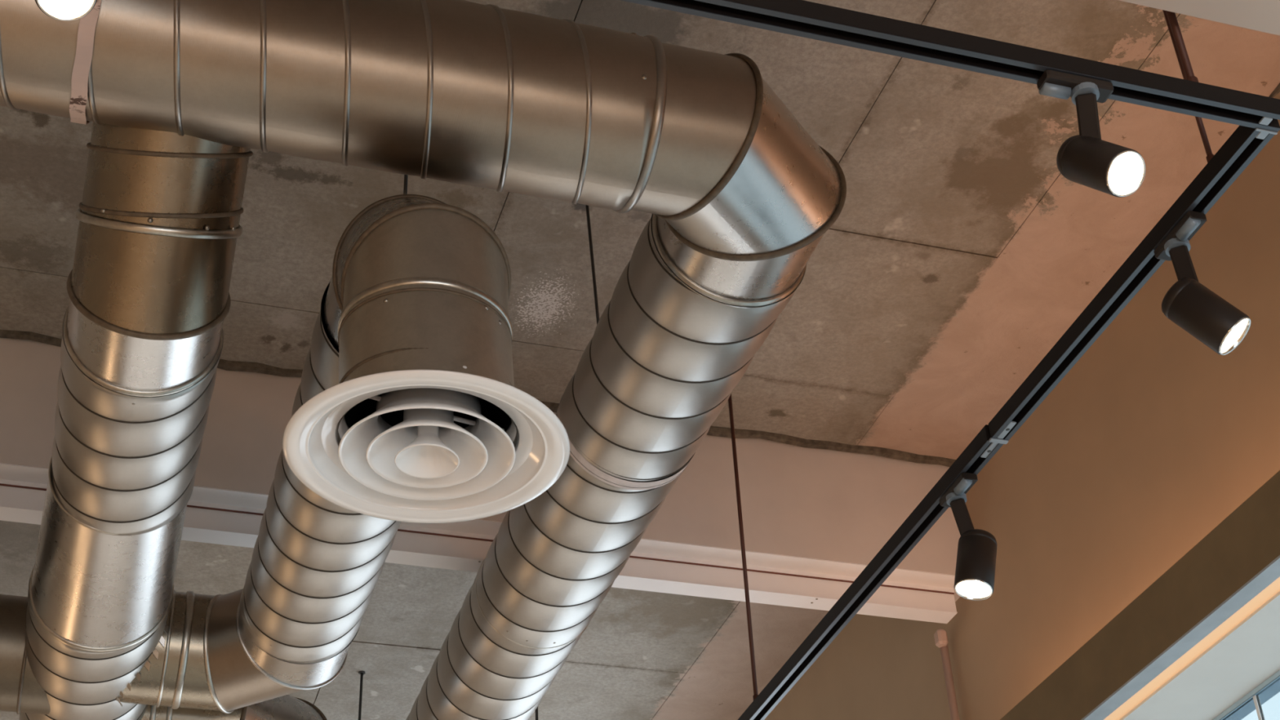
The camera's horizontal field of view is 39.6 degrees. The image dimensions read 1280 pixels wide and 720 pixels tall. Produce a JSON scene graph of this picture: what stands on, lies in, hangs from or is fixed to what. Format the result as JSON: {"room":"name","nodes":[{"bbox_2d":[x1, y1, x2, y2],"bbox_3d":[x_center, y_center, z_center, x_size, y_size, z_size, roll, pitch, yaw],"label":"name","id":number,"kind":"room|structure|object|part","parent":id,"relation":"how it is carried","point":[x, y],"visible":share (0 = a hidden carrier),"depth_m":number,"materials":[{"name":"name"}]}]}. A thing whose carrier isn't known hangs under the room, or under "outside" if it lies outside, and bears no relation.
{"room":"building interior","nodes":[
{"label":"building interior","id":0,"kind":"room"},
{"bbox_2d":[18,577,168,719],"bbox_3d":[-1.701,1.417,5.271,0.313,0.313,3.200,8,-37,-16],"label":"spiral duct","id":1,"kind":"object","parent":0,"point":[77,684],"visible":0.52,"depth_m":4.10,"materials":[{"name":"metal"}]},
{"bbox_2d":[0,594,50,714],"bbox_3d":[-1.586,0.632,4.170,0.512,0.285,0.492,8,-37,-16],"label":"duct elbow","id":2,"kind":"object","parent":1,"relation":"attached to","point":[20,691],"visible":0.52,"depth_m":4.17,"materials":[{"name":"silver metal"}]},
{"bbox_2d":[28,455,186,652],"bbox_3d":[-1.146,0.376,3.842,0.317,0.317,0.521,8,-37,-16],"label":"duct sleeve","id":3,"kind":"object","parent":1,"relation":"attached to","point":[91,589],"visible":0.65,"depth_m":3.77,"materials":[{"name":"metal"}]},
{"bbox_2d":[115,588,351,713],"bbox_3d":[-0.971,0.680,4.280,0.532,0.289,0.427,8,-37,-16],"label":"duct elbow","id":4,"kind":"object","parent":1,"relation":"attached to","point":[204,657],"visible":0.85,"depth_m":4.18,"materials":[{"name":"metal"}]},
{"bbox_2d":[240,281,401,664],"bbox_3d":[-0.617,0.252,3.706,0.284,0.284,1.170,8,-37,-16],"label":"spiral duct","id":5,"kind":"object","parent":4,"relation":"attached to","point":[317,564],"visible":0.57,"depth_m":3.76,"materials":[{"name":"metal"}]},
{"bbox_2d":[324,194,511,348],"bbox_3d":[-0.383,-0.145,3.080,0.283,0.380,0.432,8,-37,-16],"label":"duct elbow","id":6,"kind":"object","parent":5,"relation":"attached to","point":[402,236],"visible":0.55,"depth_m":2.89,"materials":[{"name":"silver metal"}]},
{"bbox_2d":[337,276,517,448],"bbox_3d":[-0.345,0.036,2.854,0.289,0.221,0.299,8,-37,-16],"label":"duct","id":7,"kind":"object","parent":6,"relation":"attached to","point":[415,322],"visible":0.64,"depth_m":2.77,"materials":[{"name":"metal"}]},
{"bbox_2d":[282,365,569,523],"bbox_3d":[-0.336,0.057,2.829,0.444,0.248,0.444,8,-37,-16],"label":"air diffuser","id":8,"kind":"object","parent":7,"relation":"attached to","point":[416,446],"visible":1,"depth_m":2.79,"materials":[{"name":"white metal"}]},
{"bbox_2d":[141,694,327,719],"bbox_3d":[-1.142,1.047,4.790,0.582,0.284,0.642,8,-37,-16],"label":"duct elbow","id":9,"kind":"object","parent":1,"relation":"attached to","point":[287,707],"visible":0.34,"depth_m":4.58,"materials":[{"name":"metal"}]},
{"bbox_2d":[0,0,1279,719],"bbox_3d":[-1.683,-1.078,3.633,7.240,0.302,13.000,8,-37,-16],"label":"ceiling","id":10,"kind":"structure","parent":0,"point":[958,252],"depth_m":4.66,"materials":[{"name":"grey concrete"}]},
{"bbox_3d":[-2.585,1.627,7.147,0.752,0.020,1.197,8,-37,-16],"label":"concrete panel","id":11,"kind":"part","parent":10,"relation":"part of","materials":[{"name":"grey concrete"}]},
{"bbox_3d":[-2.046,0.613,5.755,0.752,0.019,0.787,8,-37,-16],"label":"concrete panel","id":12,"kind":"part","parent":10,"relation":"part of","materials":[{"name":"grey concrete"}]},
{"bbox_3d":[-1.637,-0.154,4.699,0.752,0.022,0.302,8,-37,-16],"label":"concrete panel","id":13,"kind":"part","parent":10,"relation":"part of","materials":[{"name":"grey concrete"}]},
{"bbox_3d":[-1.491,-0.430,4.321,0.752,0.022,0.672,8,-37,-16],"label":"concrete panel","id":14,"kind":"part","parent":10,"relation":"part of","materials":[{"name":"grey concrete"}]},
{"bbox_2d":[69,0,101,124],"bbox_3d":[-0.925,-0.772,3.124,0.032,0.851,0.330,8,-37,-16],"label":"strap","id":15,"kind":"object","parent":10,"relation":"hanging from","point":[86,33],"visible":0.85,"depth_m":2.84,"materials":[{"name":"pink paint"}]},
{"bbox_2d":[0,0,666,213],"bbox_3d":[-1.243,-0.607,2.881,2.607,0.325,0.325,8,-37,-16],"label":"spiral duct","id":16,"kind":"object","parent":15,"relation":"hanging from","point":[457,91],"visible":0.99,"depth_m":2.97,"materials":[{"name":"metal"}]},
{"bbox_2d":[66,121,253,391],"bbox_3d":[-0.844,-0.268,3.140,0.286,0.499,0.502,8,-37,-16],"label":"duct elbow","id":17,"kind":"object","parent":16,"relation":"attached to","point":[158,213],"visible":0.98,"depth_m":3.04,"materials":[{"name":"metal"}]},
{"bbox_2d":[50,306,223,535],"bbox_3d":[-0.983,0.090,3.449,0.284,0.285,0.521,8,-37,-16],"label":"spiral duct","id":18,"kind":"object","parent":17,"relation":"attached to","point":[125,461],"visible":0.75,"depth_m":3.36,"materials":[{"name":"metal"}]},
{"bbox_2d":[631,42,846,300],"bbox_3d":[0.177,-0.361,3.333,0.444,0.325,0.447,8,-37,-16],"label":"duct elbow","id":19,"kind":"object","parent":16,"relation":"attached to","point":[741,196],"visible":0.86,"depth_m":3.20,"materials":[{"name":"metal"}]},
{"bbox_2d":[558,213,806,488],"bbox_3d":[0.076,-0.046,3.760,0.325,0.325,0.697,8,-37,-16],"label":"spiral duct","id":20,"kind":"object","parent":19,"relation":"attached to","point":[666,354],"visible":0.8,"depth_m":3.64,"materials":[{"name":"metal"}]},
{"bbox_2d":[405,403,695,719],"bbox_3d":[-0.605,1.234,5.518,0.325,0.325,3.938,8,-37,-16],"label":"spiral duct","id":21,"kind":"object","parent":20,"relation":"attached to","point":[553,557],"visible":0.81,"depth_m":4.41,"materials":[{"name":"metal"}]},
{"bbox_3d":[-1.324,0.719,5.957,0.757,0.022,0.787,8,-37,-16],"label":"concrete panel","id":22,"kind":"part","parent":10,"relation":"part of","materials":[{"name":"grey concrete"}]},
{"bbox_3d":[-0.915,-0.050,4.903,0.757,0.021,0.302,8,-37,-16],"label":"concrete panel","id":23,"kind":"part","parent":10,"relation":"part of","materials":[{"name":"grey concrete"}]},
{"bbox_3d":[-1.563,1.167,6.575,0.757,0.019,0.807,8,-37,-16],"label":"concrete panel","id":24,"kind":"part","parent":10,"relation":"part of","materials":[{"name":"grey concrete"}]},
{"bbox_2d":[358,671,365,719],"bbox_3d":[-1.002,1.643,6.232,0.024,1.200,0.024,-5,-35,3],"label":"rod","id":25,"kind":"object","parent":10,"relation":"hanging from","point":[362,673],"visible":1,"depth_m":6.53,"materials":[{"name":"grey metal"}]},
{"bbox_3d":[-0.769,-0.325,4.525,0.757,0.020,0.672,8,-37,-16],"label":"concrete panel","id":26,"kind":"part","parent":10,"relation":"part of","materials":[{"name":"grey concrete"}]},
{"bbox_3d":[-0.839,1.274,6.778,0.755,0.022,0.807,8,-37,-16],"label":"concrete panel","id":27,"kind":"part","parent":10,"relation":"part of","materials":[{"name":"grey concrete"}]},
{"bbox_2d":[403,174,408,194],"bbox_3d":[-0.442,-0.588,3.433,0.017,0.840,0.017,-5,-35,3],"label":"rod","id":28,"kind":"object","parent":10,"relation":"hanging from","point":[406,176],"visible":0.02,"depth_m":3.24,"materials":[{"name":"grey metal"}]},
{"bbox_3d":[-0.600,0.823,6.162,0.755,0.018,0.787,8,-37,-16],"label":"concrete panel","id":29,"kind":"part","parent":10,"relation":"part of","materials":[{"name":"grey concrete"}]},
{"bbox_3d":[-0.451,-0.922,3.705,0.757,0.020,1.447,8,-37,-16],"label":"concrete panel","id":30,"kind":"part","parent":10,"relation":"part of","materials":[{"name":"grey concrete"}]},
{"bbox_2d":[535,706,537,719],"bbox_3d":[-0.353,1.396,6.106,0.024,1.000,0.024,-5,-35,3],"label":"rod","id":31,"kind":"object","parent":10,"relation":"hanging from","point":[536,709],"visible":0.02,"depth_m":6.21,"materials":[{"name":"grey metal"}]},
{"bbox_3d":[-0.192,0.055,5.107,0.755,0.019,0.302,8,-37,-16],"label":"concrete panel","id":32,"kind":"part","parent":10,"relation":"part of","materials":[{"name":"grey concrete"}]},
{"bbox_3d":[-0.045,-0.221,4.729,0.755,0.018,0.672,8,-37,-16],"label":"concrete panel","id":33,"kind":"part","parent":10,"relation":"part of","materials":[{"name":"grey concrete"}]},
{"bbox_2d":[585,204,599,324],"bbox_3d":[-0.118,-0.234,4.325,0.035,0.416,0.021,8,-37,-16],"label":"rod","id":34,"kind":"object","parent":10,"relation":"hanging from","point":[586,206],"visible":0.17,"depth_m":4.32,"materials":[{"name":"grey metal"}]},
{"bbox_3d":[-0.212,1.364,6.955,0.554,0.018,0.807,8,-37,-16],"label":"concrete panel","id":35,"kind":"part","parent":10,"relation":"part of","materials":[{"name":"grey concrete"}]},
{"bbox_3d":[0.027,0.914,6.338,0.554,0.019,0.787,8,-37,-16],"label":"concrete panel","id":36,"kind":"part","parent":10,"relation":"part of","materials":[{"name":"grey concrete"}]},
{"bbox_2d":[728,393,758,700],"bbox_3d":[0.239,0.284,4.391,0.029,1.217,0.029,8,-37,-16],"label":"hanger","id":37,"kind":"object","parent":10,"relation":"hanging from","point":[730,400],"visible":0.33,"depth_m":4.26,"materials":[{"name":"brown metal"}]},
{"bbox_3d":[0.272,-0.817,3.909,0.755,0.020,1.447,8,-37,-16],"label":"concrete panel","id":38,"kind":"part","parent":10,"relation":"part of","materials":[{"name":"grey concrete"}]},
{"bbox_3d":[0.435,0.147,5.283,0.554,0.020,0.302,8,-37,-16],"label":"concrete panel","id":39,"kind":"part","parent":10,"relation":"part of","materials":[{"name":"grey concrete"}]},
{"bbox_2d":[737,424,1003,719],"bbox_3d":[0.359,0.623,3.795,0.034,0.034,1.759,8,-37,-16],"label":"track","id":40,"kind":"object","parent":10,"relation":"hanging from","point":[929,510],"visible":0.9,"depth_m":3.52,"materials":[{"name":"black metal"}]},
{"bbox_2d":[980,421,1016,457],"bbox_3d":[0.626,0.141,3.106,0.034,0.006,0.116,8,-37,-16],"label":"joint","id":41,"kind":"object","parent":40,"relation":"attached to","point":[995,442],"visible":1,"depth_m":3.10,"materials":[{"name":"grey metal"}]},
{"bbox_3d":[0.626,0.141,3.105,0.034,0.004,0.010,8,-37,-16],"label":"cross plate","id":42,"kind":"part","parent":41,"relation":"part of","materials":[{"name":"grey metal"}]},
{"bbox_3d":[0.582,-0.128,4.904,0.554,0.021,0.672,8,-37,-16],"label":"concrete panel","id":43,"kind":"part","parent":10,"relation":"part of","materials":[{"name":"grey concrete"}]},
{"bbox_2d":[621,0,1279,132],"bbox_3d":[-0.570,-0.553,2.065,3.067,0.034,0.034,8,-37,-16],"label":"track","id":44,"kind":"object","parent":10,"relation":"hanging from","point":[801,18],"visible":1,"depth_m":2.34,"materials":[{"name":"black metal"}]},
{"bbox_2d":[35,0,97,21],"bbox_3d":[-0.627,-0.461,1.987,0.134,0.200,0.085,-12,-36,13],"label":"track spotlight","id":45,"kind":"object","parent":44,"relation":"attached to","point":[60,10],"visible":1,"depth_m":1.94,"materials":[{"name":"black"}]},
{"bbox_2d":[1036,69,1145,197],"bbox_3d":[0.585,-0.286,2.330,0.106,0.196,0.113,8,-37,-16],"label":"track spotlight","id":46,"kind":"object","parent":44,"relation":"attached to","point":[1087,160],"visible":1,"depth_m":2.32,"materials":[{"name":"black metal"}]},
{"bbox_3d":[0.552,-0.359,2.366,0.038,0.019,0.019,8,-37,-16],"label":"lever","id":47,"kind":"part","parent":46,"relation":"part of","materials":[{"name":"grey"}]},
{"bbox_3d":[0.593,-0.304,2.346,0.036,0.104,0.035,-12,-36,12],"label":"stem","id":48,"kind":"part","parent":46,"relation":"part of","materials":[{"name":"black metal"}]},
{"bbox_2d":[1255,116,1277,139],"bbox_3d":[0.867,-0.322,2.470,0.029,0.004,0.046,-19,-38,21],"label":"joint","id":49,"kind":"object","parent":44,"relation":"attached to","point":[1266,121],"visible":1,"depth_m":2.47,"materials":[{"name":"grey metal"}]},
{"bbox_3d":[0.899,-0.726,4.085,0.554,0.019,1.447,8,-37,-16],"label":"concrete panel","id":50,"kind":"part","parent":10,"relation":"part of","materials":[{"name":"grey concrete"}]},
{"bbox_2d":[988,125,1274,440],"bbox_3d":[0.749,-0.103,2.799,0.034,0.034,0.814,8,-37,-16],"label":"track","id":51,"kind":"object","parent":10,"relation":"hanging from","point":[1239,150],"visible":0.88,"depth_m":2.77,"materials":[{"name":"black metal"}]},
{"bbox_2d":[1153,210,1250,355],"bbox_3d":[0.819,-0.098,2.601,0.100,0.209,0.108,24,-43,-33],"label":"track spotlight","id":52,"kind":"object","parent":51,"relation":"attached to","point":[1188,304],"visible":1,"depth_m":2.57,"materials":[{"name":"black metal"}]},
{"bbox_3d":[0.806,-0.118,2.615,0.030,0.112,0.025,-17,-37,18],"label":"stem","id":53,"kind":"part","parent":52,"relation":"part of","materials":[{"name":"black metal"}]},
{"bbox_3d":[0.807,-0.195,2.617,0.019,0.019,0.038,8,-37,-16],"label":"lever","id":54,"kind":"part","parent":52,"relation":"part of","materials":[{"name":"grey"}]},
{"bbox_2d":[1165,10,1198,82],"bbox_3d":[0.737,-0.868,2.800,0.035,1.217,0.035,8,-37,-16],"label":"hanger","id":55,"kind":"object","parent":10,"relation":"hanging from","point":[1171,16],"visible":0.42,"depth_m":2.49,"materials":[{"name":"brown metal"}]},
{"bbox_2d":[1162,9,1213,163],"bbox_3d":[0.806,-0.777,2.933,0.025,1.217,0.025,8,-37,-16],"label":"hanger","id":56,"kind":"object","parent":10,"relation":"hanging from","point":[1199,122],"visible":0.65,"depth_m":2.63,"materials":[{"name":"brown metal"}]},
{"bbox_2d":[938,472,996,600],"bbox_3d":[0.599,0.318,3.170,0.090,0.210,0.101,8,-37,-16],"label":"track spotlight","id":57,"kind":"object","parent":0,"point":[976,554],"visible":1,"depth_m":3.15,"materials":[{"name":"black metal"}]},
{"bbox_3d":[0.586,0.304,3.193,0.050,0.117,0.029,15,-39,-24],"label":"stem","id":58,"kind":"part","parent":57,"relation":"part of","materials":[{"name":"black metal"}]},
{"bbox_3d":[0.580,0.226,3.192,0.019,0.019,0.038,8,-37,-16],"label":"lever","id":59,"kind":"part","parent":57,"relation":"part of","materials":[{"name":"grey"}]},
{"bbox_2d":[764,92,1279,719],"bbox_3d":[1.651,1.304,3.190,0.240,4.412,12.600,8,-37,-16],"label":"wall","id":60,"kind":"structure","parent":0,"point":[1154,437],"depth_m":4.73,"materials":[{"name":"beige paint"}]},
{"bbox_2d":[0,329,955,466],"bbox_3d":[-2.186,-0.142,4.655,6.694,0.041,0.047,8,-37,-16],"label":"trim","id":61,"kind":"structure","parent":60,"relation":"attached to","point":[248,366],"depth_m":5.34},
{"bbox_2d":[0,337,960,601],"bbox_3d":[-2.215,0.083,4.643,6.690,0.409,0.220,8,-37,-16],"label":"beam","id":62,"kind":"structure","parent":60,"relation":"attached to","point":[797,501],"depth_m":5.20,"materials":[{"name":"white paint"}]},
{"bbox_2d":[0,462,957,623],"bbox_3d":[-2.195,0.267,4.474,6.688,0.085,0.152,8,-37,-16],"label":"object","id":63,"kind":"object","parent":62,"relation":"attached to","point":[217,516],"visible":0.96,"depth_m":5.11,"materials":[{"name":"white paint"}]},
{"bbox_2d":[933,628,959,719],"bbox_3d":[1.009,2.396,4.350,0.053,3.825,0.057,8,-37,-16],"label":"conduit","id":64,"kind":"object","parent":60,"relation":"attached to","point":[940,636],"visible":1,"depth_m":5.37,"materials":[{"name":"beige"}]},
{"bbox_2d":[1000,470,1279,719],"bbox_3d":[2.033,-0.854,1.927,0.307,0.160,8.000,8,-37,-16],"label":"window frame","id":65,"kind":"structure","parent":60,"relation":"attached to","point":[1205,634],"depth_m":3.86,"materials":[{"name":"brown paint"}]},
{"bbox_2d":[1119,0,1279,35],"bbox_3d":[0.685,-1.085,2.583,2.590,1.132,0.457,8,-37,-16],"label":"trim","id":66,"kind":"structure","parent":60,"relation":"attached to","point":[1263,15],"depth_m":2.46,"materials":[{"name":"beige paint"}]},
{"bbox_2d":[1213,670,1279,719],"bbox_3d":[1.696,1.522,2.530,0.047,2.990,3.600,8,-37,-16],"label":"window","id":67,"kind":"structure","parent":60,"relation":"in","point":[1263,702],"depth_m":3.96,"materials":[{"name":"blue glass"}]},
{"bbox_3d":[1.294,2.252,3.518,0.006,2.976,1.005,8,-37,-16],"label":"pane","id":68,"kind":"part","parent":67,"relation":"part of","materials":[{"name":"clear glass"}]},
{"bbox_3d":[1.632,1.616,2.645,0.006,2.976,1.241,8,-37,-16],"label":"pane","id":69,"kind":"part","parent":67,"relation":"part of","materials":[{"name":"clear glass"}]},
{"bbox_2d":[1268,83,1279,97],"bbox_3d":[1.452,-0.514,4.405,0.029,0.027,2.951,8,-37,-16],"label":"trim","id":70,"kind":"structure","parent":60,"relation":"attached to","point":[1277,91],"depth_m":4.23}
]}

